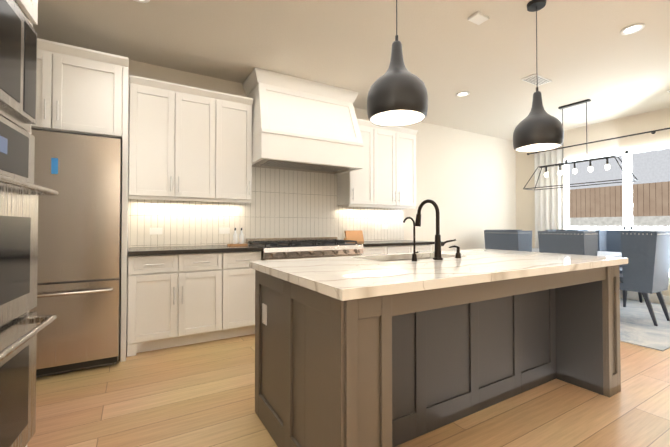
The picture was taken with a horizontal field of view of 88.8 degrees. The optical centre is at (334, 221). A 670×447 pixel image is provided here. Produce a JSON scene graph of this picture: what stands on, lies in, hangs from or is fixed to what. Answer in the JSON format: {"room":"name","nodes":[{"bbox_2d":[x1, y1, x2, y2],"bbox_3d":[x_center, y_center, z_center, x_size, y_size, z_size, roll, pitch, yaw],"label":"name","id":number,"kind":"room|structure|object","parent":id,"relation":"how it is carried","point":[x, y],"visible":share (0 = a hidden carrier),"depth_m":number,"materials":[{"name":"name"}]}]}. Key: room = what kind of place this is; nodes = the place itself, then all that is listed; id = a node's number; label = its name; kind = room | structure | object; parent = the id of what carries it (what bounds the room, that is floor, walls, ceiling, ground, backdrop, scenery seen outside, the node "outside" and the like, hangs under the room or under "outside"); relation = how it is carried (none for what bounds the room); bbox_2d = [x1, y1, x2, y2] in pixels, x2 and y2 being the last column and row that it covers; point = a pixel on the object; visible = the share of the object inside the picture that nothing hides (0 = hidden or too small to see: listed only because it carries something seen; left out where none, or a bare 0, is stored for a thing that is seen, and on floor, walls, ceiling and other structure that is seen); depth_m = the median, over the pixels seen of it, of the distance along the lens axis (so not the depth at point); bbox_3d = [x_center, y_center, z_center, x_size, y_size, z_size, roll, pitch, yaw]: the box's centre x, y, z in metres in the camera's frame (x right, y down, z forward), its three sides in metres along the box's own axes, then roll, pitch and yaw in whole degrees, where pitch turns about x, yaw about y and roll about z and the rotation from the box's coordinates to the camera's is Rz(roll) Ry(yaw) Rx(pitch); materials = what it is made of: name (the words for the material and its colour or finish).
{"room":"dining room and kitchen","nodes":[
{"label":"dining room and kitchen","id":0,"kind":"room"},
{"bbox_2d":[128,60,515,251],"bbox_3d":[0.180,-0.218,4.889,8.180,2.840,0.108,0,-1,-30],"label":"wall","id":1,"kind":"structure","parent":0,"point":[466,181],"depth_m":4.81,"materials":[{"name":"beige paint"}]},
{"bbox_2d":[150,228,162,234],"bbox_3d":[-1.885,0.103,3.602,0.120,0.072,0.005,0,-1,-30],"label":"electrical outlet plate","id":2,"kind":"object","parent":1,"relation":"attached to","point":[152,230],"depth_m":3.60,"materials":[{"name":"white plastic"}]},
{"bbox_2d":[129,75,252,202],"bbox_3d":[-1.501,-0.785,3.633,1.176,1.158,0.356,0,-1,-30],"label":"upper cabinet","id":3,"kind":"object","parent":1,"relation":"attached to","point":[188,143],"visible":1,"depth_m":3.48,"materials":[{"name":"white wood"}]},
{"bbox_2d":[219,227,229,233],"bbox_3d":[-1.282,0.109,3.957,0.120,0.072,0.005,0,-1,-30],"label":"electrical outlet plate","id":4,"kind":"object","parent":1,"relation":"attached to","point":[224,230],"depth_m":3.96,"materials":[{"name":"white plastic"}]},
{"bbox_2d":[243,67,363,174],"bbox_3d":[-0.364,-1.147,4.143,1.338,0.997,0.643,0,-1,-30],"label":"range hood","id":5,"kind":"object","parent":1,"relation":"attached to","point":[300,124],"visible":1,"depth_m":3.90,"materials":[{"name":"white wood"}]},
{"bbox_2d":[337,119,417,208],"bbox_3d":[0.629,-0.767,4.888,1.175,1.158,0.356,0,-1,-30],"label":"upper cabinet","id":6,"kind":"object","parent":1,"relation":"attached to","point":[385,177],"visible":0.96,"depth_m":4.76,"materials":[{"name":"white wood"}]},
{"bbox_2d":[27,334,669,446],"bbox_3d":[1.909,1.190,1.933,8.180,0.060,6.920,0,-1,-30],"label":"floor","id":7,"kind":"structure","parent":0,"point":[201,394],"depth_m":2.11,"materials":[{"name":"brown wood"}]},
{"bbox_2d":[0,0,57,446],"bbox_3d":[-1.495,-0.126,1.140,0.750,2.548,0.950,0,-1,-24],"label":"wall oven","id":8,"kind":"object","parent":7,"relation":"on","point":[20,192],"visible":1,"depth_m":1.40,"materials":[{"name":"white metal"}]},
{"bbox_2d":[29,129,121,377],"bbox_3d":[-2.308,0.255,2.837,0.902,1.835,0.866,0,-1,-30],"label":"fridge","id":9,"kind":"object","parent":7,"relation":"on","point":[79,257],"visible":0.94,"depth_m":2.62,"materials":[{"name":"silver metal"}]},
{"bbox_2d":[31,38,128,361],"bbox_3d":[-2.352,-0.101,2.908,1.008,2.548,0.726,0,-1,-30],"label":"tall cabinet","id":10,"kind":"object","parent":7,"relation":"on","point":[82,91],"visible":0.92,"depth_m":2.77,"materials":[{"name":"white wood"}]},
{"bbox_2d":[127,245,262,356],"bbox_3d":[-1.419,0.725,3.492,1.192,0.914,0.646,0,-1,-30],"label":"base cabinet","id":11,"kind":"object","parent":7,"relation":"on","point":[181,295],"visible":0.81,"depth_m":3.21,"materials":[{"name":"white wood"}]},
{"bbox_2d":[227,243,247,245],"bbox_3d":[-1.089,0.263,3.825,0.220,0.018,0.200,0,-1,-30],"label":"cutting board","id":12,"kind":"object","parent":11,"relation":"on","point":[237,244],"visible":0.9,"depth_m":3.75,"materials":[{"name":"brown wood"}]},
{"bbox_2d":[233,228,237,243],"bbox_3d":[-1.115,0.163,3.821,0.052,0.179,0.056,0,-1,-30],"label":"bottle","id":13,"kind":"object","parent":12,"relation":"on","point":[235,238],"visible":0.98,"depth_m":3.81,"materials":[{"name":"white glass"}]},
{"bbox_2d":[239,228,243,243],"bbox_3d":[-1.054,0.164,3.856,0.052,0.179,0.056,0,-1,-30],"label":"bottle","id":14,"kind":"object","parent":12,"relation":"on","point":[241,237],"visible":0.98,"depth_m":3.84,"materials":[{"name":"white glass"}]},
{"bbox_2d":[246,237,363,260],"bbox_3d":[-0.344,0.698,4.081,1.246,0.985,0.720,0,-1,-30],"label":"range","id":15,"kind":"object","parent":7,"relation":"on","point":[293,248],"visible":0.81,"depth_m":3.90,"materials":[{"name":"silver metal"}]},
{"bbox_2d":[345,240,434,254],"bbox_3d":[0.715,0.743,4.749,1.246,0.914,0.646,0,-1,-30],"label":"base cabinet","id":16,"kind":"object","parent":7,"relation":"on","point":[387,247],"visible":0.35,"depth_m":4.52,"materials":[{"name":"white"}]},
{"bbox_2d":[344,230,363,241],"bbox_3d":[0.257,0.209,4.821,0.330,0.155,0.068,0,-1,-30],"label":"cutting board","id":17,"kind":"object","parent":16,"relation":"on","point":[356,235],"visible":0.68,"depth_m":4.82,"materials":[{"name":"brown wood"}]},
{"bbox_2d":[255,265,620,446],"bbox_3d":[0.734,0.727,2.221,2.238,0.874,1.024,0,-1,-30],"label":"kitchen island","id":18,"kind":"object","parent":7,"relation":"on","point":[387,350],"depth_m":1.86,"materials":[{"name":"wood"}]},
{"bbox_2d":[249,249,627,300],"bbox_3d":[0.739,0.270,2.233,2.304,0.040,1.100,0,-1,-30],"label":"island countertop","id":19,"kind":"structure","parent":18,"relation":"on","point":[357,278],"depth_m":1.76,"materials":[{"name":"white stone"}]},
{"bbox_2d":[377,257,411,260],"bbox_3d":[0.538,0.394,2.438,0.796,0.226,0.396,0,-1,-30],"label":"sink","id":20,"kind":"object","parent":19,"relation":"in","point":[378,258],"depth_m":2.58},
{"bbox_2d":[403,217,417,260],"bbox_3d":[0.478,0.110,2.164,0.047,0.276,0.117,0,-1,-30],"label":"tap","id":21,"kind":"object","parent":19,"relation":"on","point":[414,256],"visible":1,"depth_m":2.12,"materials":[{"name":"black metal"}]},
{"bbox_2d":[415,199,455,259],"bbox_3d":[0.671,0.051,2.322,0.169,0.398,0.238,0,-1,-30],"label":"faucet","id":22,"kind":"object","parent":19,"relation":"on","point":[439,243],"visible":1,"depth_m":2.22,"materials":[{"name":"black metal"}]},
{"bbox_2d":[449,245,460,257],"bbox_3d":[0.824,0.208,2.351,0.039,0.085,0.096,0,-1,-30],"label":"soap dispenser","id":23,"kind":"object","parent":19,"relation":"on","point":[458,254],"visible":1,"depth_m":2.32,"materials":[{"name":"black metal"}]},
{"bbox_2d":[620,298,669,350],"bbox_3d":[3.318,1.197,4.881,2.440,0.010,2.730,0,-1,-30],"label":"rug","id":24,"kind":"object","parent":7,"relation":"on","point":[638,327],"visible":0.18,"depth_m":3.82,"materials":[{"name":"white fabric"}]},
{"bbox_2d":[484,230,531,251],"bbox_3d":[2.534,0.660,4.839,0.641,1.060,0.518,0,-1,-30],"label":"dining chair","id":25,"kind":"object","parent":24,"relation":"on","point":[510,240],"visible":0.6,"depth_m":4.62,"materials":[{"name":"blue"}]},
{"bbox_2d":[545,230,587,230],"bbox_3d":[3.776,0.673,5.687,0.641,1.060,0.518,0,-1,-30],"label":"dining chair","id":26,"kind":"object","parent":24,"relation":"on","point":[566,230],"visible":0.15,"depth_m":5.85,"materials":[{"name":"grey fabric"}]},
{"bbox_2d":[538,231,597,255],"bbox_3d":[2.920,0.651,4.184,0.641,1.060,0.518,0,-1,-30],"label":"dining chair","id":27,"kind":"object","parent":24,"relation":"on","point":[575,242],"visible":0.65,"depth_m":3.97,"materials":[{"name":"blue"}]},
{"bbox_2d":[532,248,621,256],"bbox_3d":[3.340,0.815,4.947,1.040,0.754,1.350,0,-1,-30],"label":"dining table","id":28,"kind":"object","parent":24,"relation":"on","point":[609,254],"visible":0.02,"depth_m":4.58,"materials":[{"name":"grey wood"}]},
{"bbox_2d":[595,230,645,306],"bbox_3d":[4.152,0.663,5.049,0.641,1.060,0.518,0,-1,-30],"label":"dining chair","id":29,"kind":"object","parent":24,"relation":"on","point":[609,240],"visible":0.31,"depth_m":5.24,"materials":[{"name":"blue"}]},
{"bbox_2d":[619,231,669,325],"bbox_3d":[3.637,0.651,4.189,0.518,1.060,0.641,0,-1,-30],"label":"dining chair","id":30,"kind":"object","parent":24,"relation":"on","point":[646,269],"visible":0.83,"depth_m":3.94,"materials":[{"name":"blue"}]},
{"bbox_2d":[33,0,669,140],"bbox_3d":[1.909,-1.720,1.975,8.180,0.080,6.920,0,-1,-30],"label":"ceiling","id":31,"kind":"structure","parent":0,"point":[586,49],"depth_m":3.23,"materials":[{"name":"beige paint"}]},
{"bbox_2d":[134,0,149,2],"bbox_3d":[-1.455,-1.667,2.523,0.163,0.006,0.163,0,-1,20],"label":"recessed light","id":32,"kind":"object","parent":31,"relation":"in","point":[141,1],"depth_m":2.59,"materials":[{"name":"white"}]},
{"bbox_2d":[367,0,427,126],"bbox_3d":[0.344,-1.123,1.904,0.334,1.113,0.334,0,-1,-30],"label":"pendant light","id":33,"kind":"object","parent":31,"relation":"hanging from","point":[397,96],"visible":1,"depth_m":1.79,"materials":[{"name":"black metal"}]},
{"bbox_2d":[456,91,469,96],"bbox_3d":[1.647,-1.640,4.408,0.163,0.006,0.163,1,-1,-37],"label":"recessed light","id":34,"kind":"object","parent":31,"relation":"in","point":[464,93],"depth_m":4.42,"materials":[{"name":"white"}]},
{"bbox_2d":[468,12,488,24],"bbox_3d":[1.171,-1.656,2.793,0.140,0.020,0.100,0,-1,-30],"label":"smoke detector","id":35,"kind":"object","parent":31,"relation":"attached to","point":[478,18],"visible":0.94,"depth_m":2.78,"materials":[{"name":"white plastic"}]},
{"bbox_2d":[521,74,551,85],"bbox_3d":[2.349,-1.643,3.986,0.360,0.012,0.160,0,-1,-30],"label":"ceiling vent","id":36,"kind":"object","parent":31,"relation":"in","point":[531,79],"depth_m":3.98,"materials":[{"name":"white plastic"}]},
{"bbox_2d":[513,0,563,151],"bbox_3d":[1.542,-1.113,2.609,0.334,1.113,0.334,0,-1,-30],"label":"pendant light","id":37,"kind":"object","parent":31,"relation":"hanging from","point":[538,128],"visible":1,"depth_m":2.53,"materials":[{"name":"black metal"}]},
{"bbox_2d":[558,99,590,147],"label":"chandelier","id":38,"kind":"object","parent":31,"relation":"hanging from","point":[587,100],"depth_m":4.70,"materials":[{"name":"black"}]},
{"bbox_2d":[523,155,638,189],"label":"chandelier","id":39,"kind":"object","parent":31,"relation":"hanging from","point":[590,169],"depth_m":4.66,"materials":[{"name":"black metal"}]},
{"bbox_2d":[620,23,644,34],"bbox_3d":[2.572,-1.661,2.957,0.163,0.006,0.163,1,-1,-37],"label":"recessed light","id":40,"kind":"object","parent":31,"relation":"in","point":[631,29],"depth_m":2.96,"materials":[{"name":"white"}]},
{"bbox_2d":[516,107,669,295],"bbox_3d":[5.407,-0.231,4.014,0.140,2.840,6.920,0,-1,-30],"label":"wall","id":41,"kind":"structure","parent":0,"point":[614,128],"depth_m":5.71,"materials":[{"name":"beige paint"}]},
{"bbox_2d":[527,127,669,154],"bbox_3d":[4.670,-1.316,5.035,0.105,0.050,3.682,0,-1,-30],"label":"curtain rod","id":42,"kind":"object","parent":41,"relation":"attached to","point":[653,132],"visible":0.85,"depth_m":5.45,"materials":[{"name":"black metal"}]},
{"bbox_2d":[534,149,563,247],"bbox_3d":[3.906,-0.041,6.251,0.059,2.475,0.502,0,-1,-30],"label":"curtain","id":43,"kind":"object","parent":42,"relation":"hanging from","point":[549,214],"visible":0.58,"depth_m":6.25,"materials":[{"name":"white fabric"}]},
{"bbox_2d":[565,144,669,285],"bbox_3d":[4.796,-0.097,4.941,0.100,2.040,2.780,0,-1,-30],"label":"window","id":44,"kind":"structure","parent":41,"relation":"in","point":[627,197],"depth_m":5.36,"materials":[{"name":"white"}]},
{"bbox_2d":[620,290,669,304],"bbox_3d":[5.338,1.124,3.953,0.018,0.130,6.719,0,-1,-30],"label":"baseboard","id":45,"kind":"structure","parent":41,"relation":"attached to","point":[632,295],"depth_m":5.07,"materials":[{"name":"white"}]},
{"label":"outside","id":46,"kind":"structure","parent":0,"visible":0},
{"bbox_3d":[7.893,0.881,6.901,7.070,1.200,32.000,0,-1,-30],"label":"lawn","id":47,"kind":"structure","parent":46,"visible":0},
{"bbox_2d":[569,181,669,217],"bbox_3d":[10.461,-0.407,8.432,0.050,1.520,32.000,0,-1,-30],"label":"fence","id":48,"kind":"object","parent":47,"relation":"on","point":[651,199],"depth_m":10.88,"materials":[{"name":"brown wood"}]},
{"bbox_2d":[570,216,669,230],"bbox_3d":[10.249,0.091,8.301,0.400,0.520,32.000,0,-1,-30],"label":"stone wall","id":49,"kind":"structure","parent":47,"relation":"on","point":[637,221],"depth_m":10.51,"materials":[{"name":"white"}]},
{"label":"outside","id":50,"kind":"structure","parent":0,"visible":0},
{"bbox_2d":[569,148,669,189],"bbox_3d":[13.653,-3.220,10.353,0.300,5.000,28.000,0,-1,-30],"label":"house roof","id":51,"kind":"structure","parent":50,"point":[651,166],"depth_m":13.71,"materials":[{"name":"white"}]}
]}

